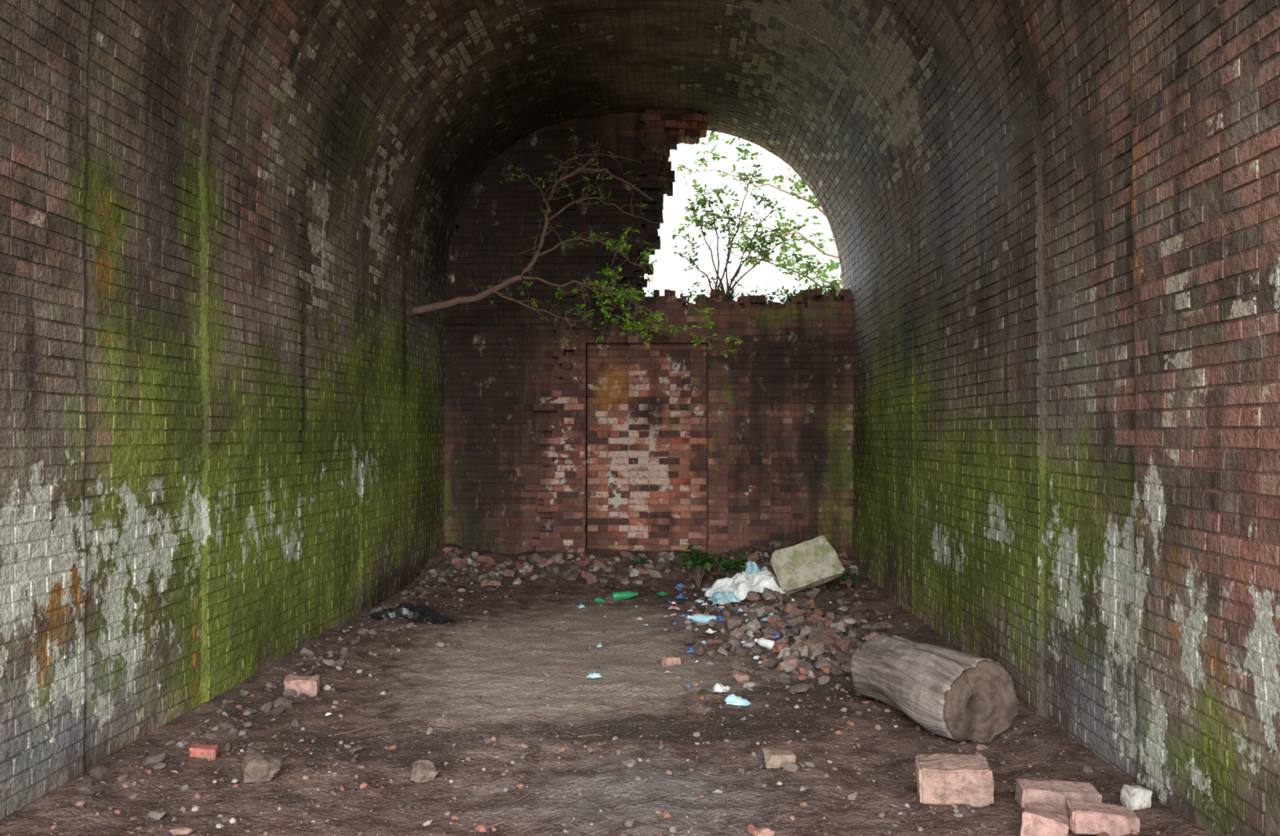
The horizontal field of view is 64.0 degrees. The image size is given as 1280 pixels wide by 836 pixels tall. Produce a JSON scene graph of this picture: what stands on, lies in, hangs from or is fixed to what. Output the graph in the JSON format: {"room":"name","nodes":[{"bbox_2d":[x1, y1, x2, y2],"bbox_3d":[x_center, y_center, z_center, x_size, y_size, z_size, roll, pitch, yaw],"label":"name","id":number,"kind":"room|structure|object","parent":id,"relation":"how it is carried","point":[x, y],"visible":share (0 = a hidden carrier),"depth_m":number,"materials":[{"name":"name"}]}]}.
{"room":"abandoned brick tunnel","nodes":[
{"label":"abandoned brick tunnel","id":0,"kind":"room"},
{"bbox_2d":[0,98,446,819],"bbox_3d":[-2.185,0.275,5.598,0.103,2.720,10.650,0,-1,2],"label":"wall","id":1,"kind":"structure","parent":0,"point":[222,442],"depth_m":4.77,"materials":[{"name":"brick"}]},
{"bbox_2d":[411,127,743,357],"bbox_3d":[-0.564,-1.622,9.515,3.023,2.133,0.795,0,-1,2],"label":"branch","id":2,"kind":"object","parent":1,"relation":"attached to","point":[492,289],"visible":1,"depth_m":9.48,"materials":[{"name":"green plant"}]},
{"bbox_2d":[0,543,1213,835],"bbox_3d":[-0.111,1.346,5.337,4.360,0.336,11.700,0,-1,2],"label":"floor","id":3,"kind":"structure","parent":0,"point":[509,646],"depth_m":4.63,"materials":[{"name":"brown soil"}]},
{"bbox_2d":[189,743,218,759],"bbox_3d":[-1.854,1.421,4.364,0.118,0.052,0.074,0,-1,2],"label":"brick","id":4,"kind":"object","parent":3,"relation":"on","point":[203,751],"visible":1,"depth_m":4.33,"materials":[{"name":"brick"}]},
{"bbox_2d":[241,749,284,782],"bbox_3d":[-1.508,1.397,4.110,0.162,0.120,0.136,0,-1,-25],"label":"lump","id":5,"kind":"object","parent":3,"relation":"on","point":[256,767],"visible":1,"depth_m":4.06,"materials":[{"name":"beige stone"}]},
{"bbox_2d":[283,674,319,697],"bbox_3d":[-1.797,1.427,5.441,0.178,0.105,0.111,0,-1,-9],"label":"brick","id":6,"kind":"object","parent":3,"relation":"on","point":[309,686],"visible":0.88,"depth_m":5.40,"materials":[{"name":"brick"}]},
{"bbox_2d":[368,601,456,623],"bbox_3d":[-1.617,1.389,7.375,0.680,0.110,0.410,0,-1,16],"label":"plastic sheet","id":7,"kind":"object","parent":3,"relation":"on","point":[421,612],"visible":1,"depth_m":7.27,"materials":[{"name":"black plastic"}]},
{"bbox_2d":[410,760,438,782],"bbox_3d":[-0.884,1.437,4.155,0.115,0.084,0.090,0,-1,-30],"label":"lump","id":8,"kind":"object","parent":3,"relation":"on","point":[422,771],"visible":1,"depth_m":4.13,"materials":[{"name":"beige stone"}]},
{"bbox_2d":[77,545,867,819],"bbox_3d":[-0.066,1.364,6.890,4.043,0.324,6.568,0,-1,2],"label":"rubble","id":9,"kind":"object","parent":3,"relation":"on","point":[281,704],"visible":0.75,"depth_m":9.45,"materials":[{"name":"stone"}]},
{"bbox_2d":[324,573,832,715],"bbox_3d":[0.017,1.435,7.530,2.962,0.190,5.132,0,-1,2],"label":"litter","id":10,"kind":"object","parent":3,"relation":"on","point":[731,699],"visible":0.53,"depth_m":7.04,"materials":[{"name":"white plastic"}]},
{"bbox_2d":[8,547,1168,835],"bbox_3d":[-0.067,1.387,6.478,3.962,0.298,7.426,0,-1,2],"label":"stones","id":11,"kind":"object","parent":3,"relation":"on","point":[792,766],"visible":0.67,"depth_m":4.42},
{"bbox_2d":[611,591,638,599],"bbox_3d":[-0.125,1.492,8.617,0.222,0.072,0.066,0,-1,-14],"label":"plastic bottle","id":12,"kind":"object","parent":3,"relation":"on","point":[624,594],"visible":1,"depth_m":8.59,"materials":[{"name":"green plastic"}]},
{"bbox_2d":[631,557,647,567],"bbox_3d":[-0.011,1.396,9.718,0.160,0.146,0.127,0,-1,2],"label":"leafy weed","id":13,"kind":"object","parent":3,"relation":"on","point":[642,561],"visible":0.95,"depth_m":9.72,"materials":[{"name":"green plant"}]},
{"bbox_2d":[661,655,680,666],"bbox_3d":[0.190,1.492,6.274,0.103,0.071,0.076,0,-1,-29],"label":"brick","id":14,"kind":"object","parent":3,"relation":"on","point":[667,660],"visible":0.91,"depth_m":6.25,"materials":[{"name":"brick"}]},
{"bbox_2d":[333,592,1025,832],"bbox_3d":[-0.008,1.461,6.258,3.407,0.121,5.384,0,-1,2],"label":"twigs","id":15,"kind":"object","parent":3,"relation":"on","point":[504,821],"visible":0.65,"depth_m":4.86,"materials":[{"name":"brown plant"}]},
{"bbox_2d":[670,544,723,588],"bbox_3d":[0.514,1.358,9.277,0.464,0.384,0.439,1,-1,-40],"label":"leafy weed","id":16,"kind":"object","parent":3,"relation":"on","point":[702,562],"visible":1,"depth_m":9.21,"materials":[{"name":"green plant"}]},
{"bbox_2d":[713,551,748,577],"bbox_3d":[0.805,1.359,9.064,0.347,0.350,0.354,0,-1,2],"label":"leafy weed","id":17,"kind":"object","parent":3,"relation":"on","point":[730,565],"visible":0.9,"depth_m":9.04,"materials":[{"name":"green plant"}]},
{"bbox_2d":[704,560,785,604],"bbox_3d":[0.865,1.377,8.626,0.676,0.276,0.896,0,-1,-7],"label":"crumpled plastic bag","id":18,"kind":"object","parent":3,"relation":"on","point":[735,588],"visible":0.98,"depth_m":8.43,"materials":[{"name":"white plastic"}]},
{"bbox_2d":[762,747,795,768],"bbox_3d":[0.584,1.435,4.312,0.131,0.074,0.100,0,-1,-3],"label":"brick","id":19,"kind":"object","parent":3,"relation":"on","point":[774,757],"visible":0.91,"depth_m":4.27,"materials":[{"name":"brick"}]},
{"bbox_2d":[684,584,902,693],"bbox_3d":[1.090,1.441,7.187,1.550,0.239,3.546,0,-1,2],"label":"heap","id":20,"kind":"object","parent":3,"relation":"on","point":[824,634],"visible":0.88,"depth_m":6.66,"materials":[{"name":"stone"}]},
{"bbox_2d":[686,613,717,624],"bbox_3d":[0.445,1.444,7.358,0.222,0.072,0.066,0,-1,23],"label":"plastic bottle","id":21,"kind":"object","parent":20,"relation":"on","point":[698,618],"visible":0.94,"depth_m":7.33,"materials":[{"name":"blue plastic"}]},
{"bbox_2d":[754,637,774,649],"bbox_3d":[0.786,1.421,6.467,0.056,0.060,0.162,1,-1,-38],"label":"plastic bottle","id":22,"kind":"object","parent":20,"relation":"on","point":[764,642],"visible":0.94,"depth_m":6.43,"materials":[{"name":"white plastic"}]},
{"bbox_2d":[770,535,844,594],"bbox_3d":[1.374,1.212,8.441,0.598,0.476,0.278,0,-1,-7],"label":"stone block","id":23,"kind":"object","parent":20,"relation":"on","point":[813,562],"visible":1,"depth_m":8.39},
{"bbox_2d":[840,571,859,589],"bbox_3d":[1.805,1.400,8.794,0.176,0.183,0.145,0,-1,2],"label":"leafy weed","id":24,"kind":"object","parent":3,"relation":"on","point":[846,575],"visible":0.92,"depth_m":8.80,"materials":[{"name":"green plant"}]},
{"bbox_2d":[849,634,1017,742],"bbox_3d":[1.359,1.286,4.986,0.439,0.385,0.895,0,-1,-21],"label":"log","id":25,"kind":"object","parent":3,"relation":"on","point":[951,694],"visible":1,"depth_m":4.64,"materials":[{"name":"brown wood"}]},
{"bbox_2d":[914,753,994,807],"bbox_3d":[1.191,1.377,3.889,0.289,0.166,0.188,0,-1,9],"label":"brick","id":26,"kind":"object","parent":3,"relation":"on","point":[940,778],"visible":0.99,"depth_m":3.81,"materials":[{"name":"brick"}]},
{"bbox_2d":[1019,801,1069,835],"bbox_3d":[1.381,1.390,3.501,0.159,0.128,0.214,0,-1,23],"label":"brick","id":27,"kind":"object","parent":3,"relation":"on","point":[1038,819],"visible":1,"depth_m":3.43,"materials":[{"name":"brick"}]},
{"bbox_2d":[1014,778,1102,809],"bbox_3d":[1.548,1.401,3.791,0.288,0.086,0.129,0,-1,8],"label":"brick","id":28,"kind":"object","parent":3,"relation":"on","point":[1051,793],"visible":0.76,"depth_m":3.75,"materials":[{"name":"brick"}]},
{"bbox_2d":[1065,798,1140,835],"bbox_3d":[1.589,1.385,3.529,0.225,0.097,0.125,0,-1,10],"label":"brick","id":29,"kind":"object","parent":3,"relation":"on","point":[1084,816],"visible":0.91,"depth_m":3.48,"materials":[{"name":"brick"}]},
{"bbox_2d":[1120,783,1151,810],"bbox_3d":[1.788,1.370,3.692,0.092,0.096,0.066,0,-1,-15],"label":"lump","id":30,"kind":"object","parent":3,"relation":"on","point":[1133,797],"visible":0.86,"depth_m":3.67,"materials":[{"name":"stone"}]},
{"bbox_2d":[0,0,1279,319],"bbox_3d":[-0.103,-2.160,5.565,4.254,2.148,10.650,0,-1,2],"label":"ceiling","id":31,"kind":"structure","parent":0,"point":[357,135],"depth_m":6.64,"materials":[{"name":"brick"}]},
{"bbox_2d":[444,109,853,555],"bbox_3d":[0.124,-0.787,10.474,4.496,4.840,0.542,0,-1,2],"label":"wall","id":32,"kind":"structure","parent":0,"point":[617,442],"depth_m":10.36,"materials":[{"name":"red brick"}]},
{"bbox_2d":[688,261,761,303],"bbox_3d":[0.876,-1.389,10.499,0.764,0.463,0.047,0,-1,2],"label":"grass tuft","id":33,"kind":"object","parent":32,"relation":"on","point":[721,286],"visible":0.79,"depth_m":10.49,"materials":[{"name":"green plant"}]},
{"bbox_2d":[662,151,806,303],"bbox_3d":[0.924,-1.981,10.781,1.686,1.667,0.783,0,-1,2],"label":"sapling","id":34,"kind":"object","parent":32,"relation":"on","point":[702,202],"visible":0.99,"depth_m":10.67,"materials":[{"name":"green plant"}]},
{"bbox_2d":[643,276,849,303],"bbox_3d":[1.074,-1.270,10.465,2.135,0.291,0.447,0,-1,2],"label":"weeds","id":35,"kind":"object","parent":32,"relation":"on","point":[789,294],"visible":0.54,"depth_m":10.39,"materials":[{"name":"green plant"}]},
{"bbox_2d":[852,30,1279,835],"bbox_3d":[1.979,0.271,5.458,0.120,2.723,10.650,0,-1,2],"label":"wall","id":36,"kind":"structure","parent":0,"point":[1066,444],"depth_m":4.08,"materials":[{"name":"brick"}]},
{"label":"outside","id":37,"kind":"structure","parent":0,"visible":0},
{"label":"ground","id":38,"kind":"structure","parent":37,"visible":0},
{"bbox_2d":[671,131,841,297],"bbox_3d":[1.936,-1.391,13.783,3.088,6.406,1.320,0,-1,2],"label":"tree","id":39,"kind":"object","parent":38,"relation":"on","point":[790,262],"visible":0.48,"depth_m":13.67,"materials":[{"name":"green plant"}]},
{"bbox_2d":[807,262,842,295],"bbox_3d":[2.829,-0.141,12.476,1.771,3.869,0.730,0,-1,2],"label":"hedge","id":40,"kind":"object","parent":38,"relation":"on","point":[832,266],"visible":0.02,"depth_m":12.42,"materials":[{"name":"green plant"}]}
]}

